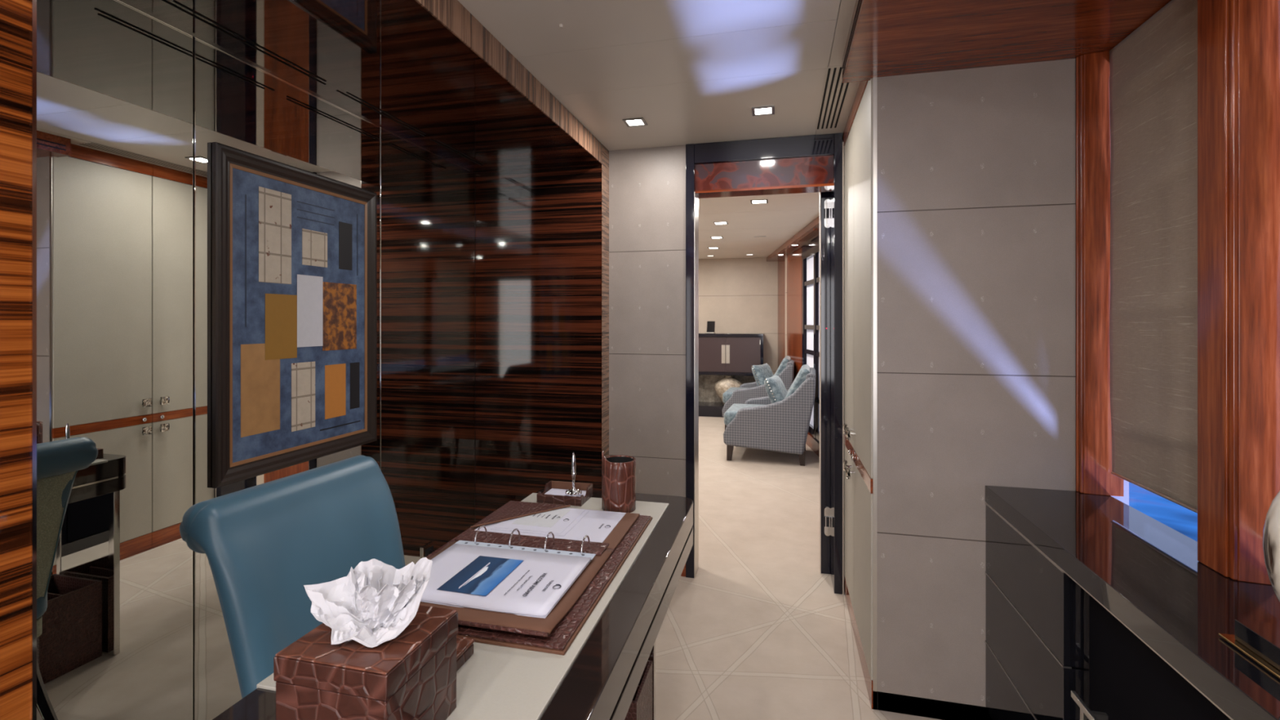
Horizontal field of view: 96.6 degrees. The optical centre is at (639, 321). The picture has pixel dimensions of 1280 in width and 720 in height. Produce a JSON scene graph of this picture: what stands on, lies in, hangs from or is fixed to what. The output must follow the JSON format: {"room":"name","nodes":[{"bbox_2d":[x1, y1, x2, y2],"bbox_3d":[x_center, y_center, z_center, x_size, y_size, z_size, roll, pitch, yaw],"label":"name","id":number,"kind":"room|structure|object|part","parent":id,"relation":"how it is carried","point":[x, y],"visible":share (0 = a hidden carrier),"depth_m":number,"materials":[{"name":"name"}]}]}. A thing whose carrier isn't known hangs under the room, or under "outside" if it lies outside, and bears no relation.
{"room":"yacht office","nodes":[
{"label":"yacht office","id":0,"kind":"room"},
{"bbox_2d":[0,0,31,719],"bbox_3d":[-1.357,0.193,-0.296,0.805,2.114,2.178,0,0,14],"label":"wall","id":1,"kind":"structure","parent":0,"point":[15,15],"depth_m":0.65,"materials":[{"name":"brown wood"}]},
{"bbox_2d":[31,0,36,719],"bbox_3d":[-0.706,0.193,0.665,0.002,2.114,0.004,0,0,14],"label":"trim","id":2,"kind":"structure","parent":1,"relation":"attached to","point":[33,2],"depth_m":0.66,"materials":[{"name":"wood"}]},
{"bbox_2d":[116,0,475,173],"bbox_3d":[-1.109,-0.764,1.888,0.006,0.005,2.182,0,0,14],"label":"trim","id":3,"kind":"structure","parent":1,"relation":"attached to","point":[123,2],"depth_m":1.75,"materials":[{"name":"metal"}]},
{"bbox_2d":[415,0,602,164],"bbox_3d":[-0.446,-0.815,1.724,0.005,0.096,2.179,0,0,14],"label":"trim","id":4,"kind":"structure","parent":1,"relation":"attached to","point":[451,14],"depth_m":1.80,"materials":[{"name":"brown wood"}]},
{"bbox_2d":[124,0,600,173],"bbox_3d":[-0.773,-0.816,1.862,0.695,0.097,2.292,0,0,14],"label":"wall panel","id":5,"kind":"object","parent":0,"point":[396,57],"depth_m":1.74,"materials":[{"name":"brown wood"}]},
{"bbox_2d":[162,0,326,84],"bbox_3d":[-1.069,-0.767,1.596,0.026,0.002,0.510,0,0,14],"label":"ceiling vent","id":6,"kind":"object","parent":5,"relation":"in","point":[165,1],"visible":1,"depth_m":1.55,"materials":[{"name":"black metal"}]},
{"bbox_2d":[336,90,426,136],"bbox_3d":[-0.939,-0.767,2.125,0.026,0.002,0.480,0,0,14],"label":"ceiling vent","id":7,"kind":"object","parent":5,"relation":"in","point":[336,91],"visible":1,"depth_m":2.09,"materials":[{"name":"black metal"}]},
{"bbox_2d":[475,164,601,524],"bbox_3d":[-0.506,0.241,2.920,0.685,2.017,0.110,0,0,14],"label":"wall","id":8,"kind":"structure","parent":0,"point":[538,232],"depth_m":2.87,"materials":[{"name":"brown wood"}]},
{"bbox_2d":[601,144,608,457],"bbox_3d":[-0.172,0.193,2.837,0.003,2.114,0.112,0,0,14],"label":"trim","id":9,"kind":"structure","parent":8,"relation":"attached to","point":[605,166],"depth_m":2.83,"materials":[{"name":"brown wood"}]},
{"bbox_2d":[608,145,685,497],"bbox_3d":[-0.149,0.173,2.940,0.798,2.154,0.100,0,0,14],"label":"wall","id":10,"kind":"structure","parent":0,"point":[647,185],"depth_m":2.84,"materials":[{"name":"grey paint"}]},
{"bbox_2d":[680,564,685,577],"bbox_3d":[0.033,1.208,2.841,0.398,0.085,0.006,0,0,14],"label":"baseboard","id":11,"kind":"structure","parent":10,"relation":"attached to","point":[683,573],"depth_m":2.79,"materials":[{"name":"brown wood"}]},
{"bbox_2d":[685,133,844,595],"bbox_3d":[0.607,0.193,2.818,0.729,2.114,0.256,0,0,14],"label":"door frame","id":12,"kind":"structure","parent":10,"relation":"in","point":[811,163],"depth_m":2.76,"materials":[{"name":"black paint"}]},
{"bbox_3d":[0.259,0.193,2.843,0.041,2.114,0.134,0,0,14],"label":"frame","id":13,"kind":"part","parent":12,"relation":"part of","materials":[{"name":"black paint"}]},
{"bbox_3d":[0.595,-0.700,2.770,0.647,0.138,0.116,0,0,14],"label":"header panel","id":14,"kind":"part","parent":12,"relation":"part of","materials":[{"name":"brown wood"}]},
{"bbox_3d":[0.925,0.193,2.680,0.036,2.114,0.134,0,0,14],"label":"frame","id":15,"kind":"part","parent":12,"relation":"part of","materials":[{"name":"black paint"}]},
{"bbox_2d":[457,0,843,258],"bbox_3d":[-0.474,-0.894,3.309,4.700,0.060,9.600,0,0,14],"label":"ceiling","id":16,"kind":"structure","parent":0,"point":[695,71],"depth_m":1.97,"materials":[{"name":"paint"}]},
{"bbox_2d":[622,117,647,127],"bbox_3d":[-0.021,-0.862,2.472,0.090,0.004,0.090,0,0,14],"label":"recessed light","id":17,"kind":"object","parent":16,"relation":"in","point":[637,122],"visible":1,"depth_m":2.47,"materials":[{"name":"metal"}]},
{"bbox_2d":[626,119,643,125],"bbox_3d":[-0.021,-0.863,2.472,0.066,0.002,0.066,0,0,14],"label":"diffuser","id":18,"kind":"object","parent":17,"relation":"attached to","point":[628,122],"depth_m":2.47,"materials":[{"name":"white"}]},
{"bbox_2d":[710,236,723,239],"bbox_3d":[0.791,-0.862,5.878,0.120,0.004,0.120,0,0,14],"label":"recessed light","id":19,"kind":"object","parent":16,"relation":"in","point":[712,237],"visible":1,"depth_m":5.89,"materials":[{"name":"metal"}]},
{"bbox_2d":[713,221,728,224],"bbox_3d":[0.710,-0.862,5.012,0.120,0.004,0.120,0,0,14],"label":"recessed light","id":20,"kind":"object","parent":16,"relation":"in","point":[723,222],"visible":1,"depth_m":5.02,"materials":[{"name":"metal"}]},
{"bbox_2d":[750,199,768,204],"bbox_3d":[0.860,-0.862,4.112,0.120,0.004,0.120,0,0,14],"label":"recessed light","id":21,"kind":"object","parent":16,"relation":"in","point":[761,201],"visible":1,"depth_m":4.10,"materials":[{"name":"metal"}]},
{"bbox_2d":[752,200,766,203],"bbox_3d":[0.860,-0.863,4.112,0.096,0.002,0.096,0,0,14],"label":"diffuser","id":22,"kind":"object","parent":21,"relation":"attached to","point":[753,201],"depth_m":4.11,"materials":[{"name":"white"}]},
{"bbox_2d":[751,105,774,115],"bbox_3d":[0.505,-0.862,2.338,0.090,0.004,0.090,0,0,14],"label":"recessed light","id":23,"kind":"object","parent":16,"relation":"in","point":[763,110],"visible":1,"depth_m":2.33,"materials":[{"name":"metal"}]},
{"bbox_2d":[755,107,771,114],"bbox_3d":[0.505,-0.863,2.338,0.066,0.002,0.066,0,0,14],"label":"diffuser","id":24,"kind":"object","parent":23,"relation":"attached to","point":[757,110],"depth_m":2.34,"materials":[{"name":"white"}]},
{"bbox_2d":[815,65,848,130],"bbox_3d":[0.756,-0.861,2.244,0.086,0.002,0.660,0,0,14],"label":"ceiling vent","id":25,"kind":"object","parent":16,"relation":"in","point":[834,91],"visible":0.86,"depth_m":2.21,"materials":[{"name":"beige metal"}]},
{"bbox_2d":[815,0,860,134],"bbox_3d":[0.353,-0.874,0.464,0.144,0.021,4.470,0,0,14],"label":"trim","id":26,"kind":"structure","parent":16,"relation":"attached to","point":[846,10],"depth_m":1.84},
{"bbox_2d":[698,257,777,374],"bbox_3d":[0.391,0.173,8.090,4.100,2.154,0.100,0,0,14],"label":"wall","id":27,"kind":"structure","parent":0,"point":[739,295],"depth_m":7.79,"materials":[{"name":"beige paint"}]},
{"bbox_2d":[795,228,819,242],"bbox_3d":[1.594,-0.801,5.375,0.097,0.010,0.826,0,0,5],"label":"trim","id":28,"kind":"structure","parent":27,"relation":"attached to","point":[813,233],"depth_m":5.35,"materials":[{"name":"brown wood"}]},
{"bbox_2d":[777,245,802,380],"bbox_3d":[1.839,0.222,6.875,0.099,2.056,1.606,0,0,5],"label":"wall","id":29,"kind":"structure","parent":0,"point":[794,262],"depth_m":6.64,"materials":[{"name":"brown wood"}]},
{"bbox_2d":[785,255,786,356],"bbox_3d":[1.796,0.222,7.019,0.012,2.056,0.053,0,0,5],"label":"trim","id":30,"kind":"structure","parent":29,"relation":"attached to","point":[785,255],"depth_m":7.00,"materials":[{"name":"brown wood"}]},
{"bbox_2d":[779,246,798,254],"bbox_3d":[1.681,-0.801,6.460,0.097,0.010,0.674,0,0,5],"label":"trim","id":31,"kind":"structure","parent":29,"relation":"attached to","point":[789,249],"depth_m":6.42,"materials":[{"name":"brown wood"}]},
{"bbox_2d":[766,215,819,262],"bbox_3d":[1.726,-0.834,5.162,0.444,0.056,5.086,0,0,5],"label":"trim","id":32,"kind":"structure","parent":29,"relation":"attached to","point":[774,256],"depth_m":5.87,"materials":[{"name":"brown wood"}]},
{"bbox_2d":[801,234,819,442],"bbox_3d":[1.662,0.162,5.013,0.044,1.936,2.165,0,0,5],"label":"window","id":33,"kind":"structure","parent":29,"relation":"in","point":[810,250],"depth_m":5.69,"materials":[{"name":"white glass"}]},
{"bbox_3d":[1.679,0.190,5.009,0.010,1.880,2.159,0,0,5],"label":"shoji pane","id":34,"kind":"part","parent":33,"relation":"part of","materials":[{"name":"white paper"}]},
{"bbox_2d":[805,432,819,457],"bbox_3d":[1.660,1.190,5.014,0.059,0.120,2.167,0,0,5],"label":"baseboard","id":35,"kind":"structure","parent":29,"relation":"attached to","point":[811,442],"depth_m":5.49,"materials":[{"name":"brown wood"}]},
{"bbox_2d":[655,416,940,719],"bbox_3d":[-0.530,1.290,3.374,4.560,0.080,9.700,0,0,14],"label":"floor","id":36,"kind":"structure","parent":0,"point":[758,633],"depth_m":2.45,"materials":[{"name":"tile"}]},
{"bbox_2d":[179,455,405,698],"bbox_3d":[-0.525,0.800,1.200,0.608,0.914,0.458,0,0,17],"label":"desk chair","id":37,"kind":"object","parent":36,"relation":"on","point":[261,544],"visible":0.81,"depth_m":1.15,"materials":[{"name":"blue leather"}]},
{"bbox_2d":[212,488,693,719],"bbox_3d":[-0.204,0.875,1.135,0.466,0.749,1.148,0,0,14],"label":"writing desk","id":38,"kind":"object","parent":36,"relation":"on","point":[598,677],"visible":0.48,"depth_m":0.87,"materials":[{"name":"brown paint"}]},
{"bbox_2d":[273,604,457,719],"bbox_3d":[-0.324,0.437,0.691,0.147,0.128,0.140,0,0,14],"label":"tissue box","id":39,"kind":"object","parent":38,"relation":"on","point":[411,675],"visible":0.7,"depth_m":0.64,"materials":[{"name":"brown leather"}]},
{"bbox_3d":[-0.324,0.376,0.691,0.145,0.002,0.138,0,0,14],"label":"lid","id":40,"kind":"part","parent":39,"relation":"part of","materials":[{"name":"brown leather"}]},
{"bbox_2d":[303,557,432,648],"bbox_3d":[-0.327,0.337,0.688,0.146,0.072,0.093,0,0,-22],"label":"tissue","id":41,"kind":"object","parent":39,"relation":"on","point":[371,606],"visible":1,"depth_m":0.69,"materials":[{"name":"paper"}]},
{"bbox_2d":[456,635,474,671],"bbox_3d":[-0.319,0.489,0.826,0.119,0.023,0.102,0,0,14],"label":"holder","id":42,"kind":"object","parent":38,"relation":"on","point":[464,646],"visible":0.2,"depth_m":0.84,"materials":[{"name":"brown leather"}]},
{"bbox_3d":[-0.319,0.481,0.826,0.119,0.006,0.102,0,0,14],"label":"holder lid","id":43,"kind":"part","parent":42,"relation":"part of","materials":[{"name":"brown leather"}]},
{"bbox_2d":[425,515,652,655],"bbox_3d":[-0.239,0.496,1.199,0.408,0.010,0.609,0,0,14],"label":"desk pad","id":44,"kind":"object","parent":38,"relation":"on","point":[560,639],"visible":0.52,"depth_m":0.94,"materials":[{"name":"brown leather"}]},
{"bbox_2d":[419,500,639,637],"bbox_3d":[-0.244,0.469,1.198,0.357,0.043,0.587,0,0,14],"label":"ring binder","id":45,"kind":"object","parent":44,"relation":"on","point":[507,622],"visible":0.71,"depth_m":1.20,"materials":[{"name":"brown leather"}]},
{"bbox_2d":[420,540,595,618],"bbox_3d":[-0.272,0.478,1.082,0.312,0.008,0.255,0,0,14],"label":"page sleeve","id":46,"kind":"object","parent":45,"relation":"in","point":[519,580],"visible":0.98,"depth_m":1.06,"materials":[{"name":"paper"}]},
{"bbox_2d":[436,555,523,595],"bbox_3d":[-0.295,0.474,1.070,0.096,0.001,0.150,0,0,14],"label":"photo","id":47,"kind":"object","parent":46,"relation":"on","point":[479,575],"depth_m":1.06,"materials":[{"name":"paper"}]},
{"bbox_3d":[-0.288,0.479,1.405,0.263,0.004,0.004,0,0,-36],"label":"flap trim","id":48,"kind":"part","parent":45,"relation":"part of","materials":[{"name":"brown fabric"}]},
{"bbox_3d":[-0.239,0.483,1.250,0.340,0.004,0.058,0,0,14],"label":"ring plate","id":49,"kind":"part","parent":45,"relation":"part of","materials":[{"name":"silver metal"}]},
{"bbox_2d":[474,507,626,542],"bbox_3d":[-0.209,0.484,1.381,0.310,0.002,0.201,0,0,14],"label":"sheet","id":50,"kind":"object","parent":45,"relation":"in","point":[597,525],"visible":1,"depth_m":1.34,"materials":[{"name":"paper"}]},
{"bbox_2d":[490,507,589,536],"bbox_3d":[-0.239,0.482,1.391,0.183,0.003,0.176,0,0,14],"label":"folded card","id":51,"kind":"object","parent":50,"relation":"on","point":[559,522],"visible":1,"depth_m":1.36,"materials":[{"name":"paper"}]},
{"bbox_3d":[-0.241,0.482,1.410,0.100,0.001,0.133,0,0,14],"label":"grey panel","id":52,"kind":"part","parent":51,"relation":"part of","materials":[{"name":"white paper"}]},
{"bbox_2d":[536,480,592,506],"bbox_3d":[-0.210,0.484,1.609,0.130,0.034,0.100,0,0,14],"label":"tray","id":53,"kind":"object","parent":38,"relation":"on","point":[543,497],"visible":0.87,"depth_m":1.57,"materials":[{"name":"brown leather"}]},
{"bbox_2d":[545,488,586,497],"bbox_3d":[-0.210,0.491,1.609,0.116,0.009,0.086,0,0,14],"label":"paper","id":54,"kind":"object","parent":53,"relation":"in","point":[553,491],"visible":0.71,"depth_m":1.62,"materials":[{"name":"white paper"}]},
{"bbox_2d":[564,452,582,496],"bbox_3d":[-0.186,0.427,1.599,0.048,0.120,0.047,0,0,14],"label":"pen","id":55,"kind":"object","parent":54,"relation":"on","point":[573,491],"visible":0.98,"depth_m":1.59,"materials":[{"name":"silver metal"}]},
{"bbox_2d":[601,450,635,512],"bbox_3d":[-0.057,0.424,1.526,0.092,0.153,0.089,0,0,14],"label":"pencil cup","id":56,"kind":"object","parent":38,"relation":"on","point":[618,471],"visible":0.96,"depth_m":1.49,"materials":[{"name":"brown leather"}]},
{"bbox_3d":[0.034,0.937,1.650,0.022,0.626,0.020,0,0,14],"label":"leg post","id":57,"kind":"part","parent":38,"relation":"part of","materials":[{"name":"metal"}]},
{"bbox_2d":[624,660,652,719],"bbox_3d":[-0.106,1.110,1.569,0.246,0.280,0.187,0,0,14],"label":"waste bin","id":58,"kind":"object","parent":36,"relation":"on","point":[641,706],"visible":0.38,"depth_m":1.54,"materials":[{"name":"brown leather"}]},
{"bbox_2d":[698,333,764,417],"bbox_3d":[1.139,0.706,7.623,1.025,1.088,0.430,0,0,14],"label":"bar cabinet","id":59,"kind":"object","parent":36,"relation":"on","point":[721,355],"visible":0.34,"depth_m":7.47,"materials":[{"name":"brown wood"}]},
{"bbox_2d":[706,321,715,333],"bbox_3d":[0.944,0.081,7.615,0.110,0.162,0.100,0,0,14],"label":"dock","id":60,"kind":"object","parent":59,"relation":"on","point":[710,325],"visible":0.88,"depth_m":7.60,"materials":[{"name":"metal"}]},
{"bbox_3d":[0.905,0.435,7.522,0.445,0.456,0.018,0,0,14],"label":"door","id":61,"kind":"part","parent":59,"relation":"part of","materials":[{"name":"brown wood"}]},
{"bbox_3d":[1.091,0.430,7.462,0.049,0.240,0.010,0,0,14],"label":"handle plate","id":62,"kind":"part","parent":59,"relation":"part of","materials":[{"name":"metal"}]},
{"bbox_2d":[698,371,753,375],"bbox_3d":[1.164,0.685,7.641,0.895,0.040,0.385,0,0,14],"label":"shelf","id":63,"kind":"object","parent":59,"relation":"attached to","point":[706,373],"depth_m":7.45,"materials":[{"name":"brown wood"}]},
{"bbox_3d":[1.146,0.430,7.449,0.049,0.240,0.010,0,0,14],"label":"handle plate","id":64,"kind":"part","parent":59,"relation":"part of","materials":[{"name":"metal"}]},
{"bbox_2d":[714,375,742,404],"bbox_3d":[1.186,0.915,7.596,0.390,0.390,0.390,0,0,14],"label":"vase","id":65,"kind":"object","parent":59,"relation":"on","point":[722,384],"visible":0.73,"depth_m":7.48,"materials":[{"name":"ceramic"}]},
{"bbox_3d":[1.339,0.435,7.416,0.444,0.456,0.018,0,0,14],"label":"door","id":66,"kind":"part","parent":59,"relation":"part of","materials":[{"name":"brown wood"}]},
{"bbox_3d":[1.615,0.657,7.527,0.035,0.905,0.390,0,0,14],"label":"panel","id":67,"kind":"part","parent":59,"relation":"part of","materials":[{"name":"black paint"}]},
{"bbox_2d":[722,355,795,429],"bbox_3d":[1.409,0.833,6.717,0.802,0.835,0.740,0,0,17],"label":"armchair","id":68,"kind":"object","parent":36,"relation":"on","point":[785,371],"visible":0.36,"depth_m":6.39,"materials":[{"name":"grey fabric"}]},
{"bbox_2d":[722,386,746,403],"bbox_3d":[1.319,0.886,6.745,0.615,0.143,0.564,0,0,17],"label":"seat cushion","id":69,"kind":"object","parent":68,"relation":"on","point":[727,394],"depth_m":6.57,"materials":[{"name":"teal fabric"}]},
{"bbox_3d":[1.507,0.814,7.030,0.789,0.669,0.085,0,0,17],"label":"arm","id":70,"kind":"part","parent":68,"relation":"part of"},
{"bbox_2d":[751,363,773,386],"bbox_3d":[1.455,0.658,6.673,0.198,0.311,0.386,0,0,38],"label":"throw cushion","id":71,"kind":"object","parent":68,"relation":"on","point":[760,372],"visible":0.63,"depth_m":6.57,"materials":[{"name":"fabric"}]},
{"bbox_2d":[774,355,791,375],"bbox_3d":[1.627,0.620,6.652,0.253,0.411,0.564,0,0,17],"label":"cushion","id":72,"kind":"object","parent":68,"relation":"on","point":[787,359],"depth_m":6.37,"materials":[{"name":"teal fabric"}]},
{"bbox_2d":[723,364,815,466],"bbox_3d":[1.219,0.833,5.322,0.802,0.835,0.740,0,0,17],"label":"armchair","id":73,"kind":"object","parent":36,"relation":"on","point":[781,426],"visible":1,"depth_m":4.96,"materials":[{"name":"grey fabric"}]},
{"bbox_3d":[0.814,1.175,5.131,0.062,0.150,0.060,0,0,17],"label":"leg","id":74,"kind":"part","parent":73,"relation":"part of","materials":[{"name":"brown wood"}]},
{"bbox_2d":[724,403,763,426],"bbox_3d":[1.129,0.886,5.350,0.615,0.143,0.564,0,0,17],"label":"seat cushion","id":75,"kind":"object","parent":73,"relation":"on","point":[731,413],"depth_m":5.28,"materials":[{"name":"fabric"}]},
{"bbox_3d":[1.317,0.814,5.635,0.789,0.669,0.085,0,0,17],"label":"arm","id":76,"kind":"part","parent":73,"relation":"part of"},
{"bbox_2d":[764,374,787,403],"bbox_3d":[1.259,0.658,5.223,0.197,0.311,0.385,0,0,26],"label":"throw cushion","id":77,"kind":"object","parent":73,"relation":"on","point":[776,391],"visible":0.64,"depth_m":5.09,"materials":[{"name":"fabric"}]},
{"bbox_2d":[784,364,810,398],"bbox_3d":[1.437,0.620,5.257,0.253,0.411,0.564,0,0,17],"label":"cushion","id":78,"kind":"object","parent":73,"relation":"on","point":[805,370],"depth_m":4.99,"materials":[{"name":"teal fabric"}]},
{"bbox_3d":[1.400,1.175,4.954,0.062,0.150,0.060,0,0,17],"label":"leg","id":79,"kind":"part","parent":73,"relation":"part of","materials":[{"name":"brown wood"}]},
{"bbox_2d":[843,104,853,632],"bbox_3d":[1.073,0.194,2.392,0.445,2.113,0.343,0,0,14],"label":"door","id":80,"kind":"structure","parent":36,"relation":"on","point":[848,133],"depth_m":2.38,"materials":[{"name":"wood"}]},
{"bbox_3d":[0.835,0.590,2.320,0.017,0.042,0.042,0,0,14],"label":"handle","id":81,"kind":"part","parent":80,"relation":"part of","materials":[{"name":"metal"}]},
{"bbox_3d":[0.835,0.440,2.320,0.017,0.042,0.042,0,0,14],"label":"handle","id":82,"kind":"part","parent":80,"relation":"part of","materials":[{"name":"metal"}]},
{"bbox_3d":[0.899,-0.832,2.434,0.024,0.063,0.343,0,0,14],"label":"cornice","id":83,"kind":"part","parent":80,"relation":"part of","materials":[{"name":"brown wood"}]},
{"bbox_3d":[0.900,0.532,2.434,0.021,0.046,0.343,0,0,14],"label":"rail","id":84,"kind":"part","parent":80,"relation":"part of","materials":[{"name":"brown wood"}]},
{"bbox_3d":[0.901,0.857,2.434,0.020,0.602,0.341,0,0,14],"label":"door","id":85,"kind":"part","parent":80,"relation":"part of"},
{"bbox_3d":[0.901,-0.145,2.434,0.020,1.306,0.341,0,0,14],"label":"door","id":86,"kind":"part","parent":80,"relation":"part of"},
{"bbox_2d":[845,78,992,719],"bbox_3d":[0.979,0.194,2.009,0.445,2.113,0.441,0,0,14],"label":"tall cabinet","id":87,"kind":"object","parent":36,"relation":"on","point":[862,457],"visible":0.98,"depth_m":2.01,"materials":[{"name":"wood"}]},
{"bbox_3d":[0.813,0.590,2.230,0.017,0.042,0.042,0,0,14],"label":"handle","id":88,"kind":"part","parent":87,"relation":"part of","materials":[{"name":"metal"}]},
{"bbox_3d":[0.813,0.440,2.230,0.017,0.042,0.042,0,0,14],"label":"handle","id":89,"kind":"part","parent":87,"relation":"part of","materials":[{"name":"metal"}]},
{"bbox_3d":[0.830,0.532,2.226,0.016,0.022,0.022,0,0,14],"label":"lock knob","id":90,"kind":"part","parent":87,"relation":"part of","materials":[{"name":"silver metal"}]},
{"bbox_3d":[0.805,-0.832,2.052,0.024,0.063,0.441,0,0,14],"label":"cornice","id":91,"kind":"part","parent":87,"relation":"part of","materials":[{"name":"brown wood"}]},
{"bbox_3d":[0.806,0.532,2.051,0.021,0.046,0.441,0,0,14],"label":"rail","id":92,"kind":"part","parent":87,"relation":"part of","materials":[{"name":"brown wood"}]},
{"bbox_3d":[0.807,0.857,2.051,0.020,0.602,0.439,0,0,14],"label":"door","id":93,"kind":"part","parent":87,"relation":"part of","materials":[{"name":"beige wood"}]},
{"bbox_3d":[0.807,-0.145,2.051,0.020,1.306,0.439,0,0,14],"label":"door","id":94,"kind":"part","parent":87,"relation":"part of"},
{"bbox_2d":[985,485,1279,719],"bbox_3d":[0.808,0.877,0.089,0.331,0.745,3.359,0,0,14],"label":"sideboard","id":95,"kind":"object","parent":36,"relation":"on","point":[1098,608],"visible":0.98,"depth_m":1.21,"materials":[{"name":"black paint"}]},
{"bbox_3d":[1.143,1.086,1.480,0.286,0.200,0.496,0,0,14],"label":"drawer","id":96,"kind":"part","parent":95,"relation":"part of","materials":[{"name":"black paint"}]},
{"bbox_3d":[1.143,0.666,1.480,0.286,0.208,0.496,0,0,14],"label":"drawer","id":97,"kind":"part","parent":95,"relation":"part of","materials":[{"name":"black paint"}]},
{"bbox_3d":[1.143,0.878,1.480,0.286,0.208,0.496,0,0,14],"label":"drawer","id":98,"kind":"part","parent":95,"relation":"part of","materials":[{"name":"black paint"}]},
{"bbox_3d":[0.908,0.825,1.168,0.006,0.060,0.014,0,0,14],"label":"handle stem","id":99,"kind":"part","parent":95,"relation":"part of","materials":[{"name":"metal"}]},
{"bbox_3d":[0.901,0.788,1.144,0.008,0.013,0.132,0,0,14],"label":"handle","id":100,"kind":"part","parent":95,"relation":"part of","materials":[{"name":"metal"}]},
{"bbox_3d":[0.929,0.804,1.163,0.038,0.012,0.010,0,0,14],"label":"handle mount","id":101,"kind":"part","parent":95,"relation":"part of","materials":[{"name":"metal"}]},
{"bbox_3d":[0.920,0.873,1.010,0.018,0.622,0.440,0,0,14],"label":"door","id":102,"kind":"part","parent":95,"relation":"part of","materials":[{"name":"black wood"}]},
{"bbox_2d":[1197,0,1279,585],"bbox_3d":[1.213,-0.139,1.140,0.108,1.288,0.102,0,0,14],"label":"trim","id":103,"kind":"structure","parent":95,"relation":"on","point":[1238,41],"depth_m":1.11,"materials":[{"name":"brown wood"}]},
{"bbox_3d":[1.177,-0.139,1.112,0.044,1.288,0.012,0,0,14],"label":"moulding","id":104,"kind":"part","parent":103,"relation":"part of","materials":[{"name":"brown wood"}]},
{"bbox_2d":[1218,490,1279,679],"bbox_3d":[0.995,0.349,0.738,0.219,0.312,0.308,0,0,14],"label":"sculpture","id":105,"kind":"object","parent":95,"relation":"on","point":[1259,641],"visible":1,"depth_m":0.85,"materials":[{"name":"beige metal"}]},
{"bbox_3d":[0.995,0.501,0.738,0.219,0.004,0.308,0,0,14],"label":"gilt plate","id":106,"kind":"part","parent":105,"relation":"part of","materials":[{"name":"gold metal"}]},
{"bbox_2d":[876,58,1128,706],"bbox_3d":[1.109,0.203,1.808,0.688,1.971,0.120,0,0,14],"label":"wall panel","id":107,"kind":"object","parent":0,"point":[976,166],"visible":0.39,"depth_m":1.77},
{"bbox_2d":[872,77,876,691],"bbox_3d":[0.767,0.203,1.881,0.012,1.971,0.101,0,0,14],"label":"trim","id":108,"kind":"structure","parent":107,"relation":"attached to","point":[874,79],"depth_m":1.83,"materials":[{"name":"metal"}]},
{"bbox_2d":[872,690,991,719],"bbox_3d":[1.087,1.219,1.805,0.670,0.062,0.096,0,0,14],"label":"baseboard","id":109,"kind":"object","parent":107,"relation":"attached to","point":[916,704],"visible":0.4,"depth_m":1.80,"materials":[{"name":"black paint"}]},
{"bbox_2d":[1075,50,1124,496],"bbox_3d":[1.343,-0.139,1.669,0.108,1.288,0.032,0,0,14],"label":"trim","id":110,"kind":"structure","parent":107,"relation":"attached to","point":[1094,476],"depth_m":1.66,"materials":[{"name":"brown wood"}]},
{"bbox_3d":[1.316,-0.139,1.675,0.044,1.288,0.012,0,0,14],"label":"moulding","id":111,"kind":"part","parent":110,"relation":"part of","materials":[{"name":"brown wood"}]},
{"bbox_2d":[842,0,1171,83],"bbox_3d":[0.615,-0.824,-0.007,0.802,0.081,3.680,0,0,14],"label":"ceiling","id":112,"kind":"structure","parent":0,"point":[891,37],"depth_m":1.55,"materials":[{"name":"brown wood"}]},
{"bbox_2d":[842,0,862,74],"bbox_3d":[0.223,-0.815,0.079,0.002,0.026,3.660,0,0,14],"label":"trim","id":113,"kind":"structure","parent":112,"relation":"attached to","point":[859,0],"depth_m":1.62,"materials":[{"name":"brown wood"}]},
{"bbox_2d":[1109,0,1197,513],"bbox_3d":[1.294,-0.171,1.418,0.020,1.219,0.474,0,0,14],"label":"blind","id":114,"kind":"object","parent":112,"relation":"hanging from","point":[1153,76],"visible":0.77,"depth_m":1.44,"materials":[{"name":"fabric"}]},
{"bbox_3d":[-1.160,0.193,1.926,0.088,2.114,2.232,0,0,14],"label":"wall","id":115,"kind":"structure","parent":0,"visible":0},
{"bbox_2d":[36,0,193,719],"bbox_3d":[-1.290,0.243,1.184,0.011,2.013,0.721,0,0,14],"label":"wall mirror","id":116,"kind":"object","parent":115,"relation":"attached to","point":[115,81],"visible":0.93,"depth_m":1.34,"materials":[{"name":"clear glass"}]},
{"bbox_2d":[193,38,379,719],"bbox_3d":[-1.116,0.243,1.893,0.011,2.013,0.733,0,0,14],"label":"wall mirror","id":117,"kind":"object","parent":115,"relation":"attached to","point":[238,104],"visible":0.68,"depth_m":1.62,"materials":[{"name":"clear glass"}]},
{"bbox_2d":[212,142,376,488],"bbox_3d":[-1.100,-0.017,1.893,0.017,0.958,0.648,0,0,14],"label":"framed picture","id":118,"kind":"object","parent":117,"relation":"attached to","point":[294,249],"visible":1,"depth_m":1.81,"materials":[{"name":"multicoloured paper"}]},
{"bbox_2d":[379,128,475,565],"bbox_3d":[-0.943,0.243,2.600,0.011,2.013,0.717,0,0,14],"label":"wall panel","id":119,"kind":"object","parent":115,"relation":"attached to","point":[427,200],"visible":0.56,"depth_m":2.54,"materials":[{"name":"clear glass"}]},
{"bbox_2d":[422,540,435,558],"bbox_3d":[-0.942,1.040,2.548,0.014,0.090,0.090,0,0,14],"label":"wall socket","id":120,"kind":"object","parent":119,"relation":"attached to","point":[428,548],"visible":0.51,"depth_m":2.54,"materials":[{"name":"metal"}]}
]}

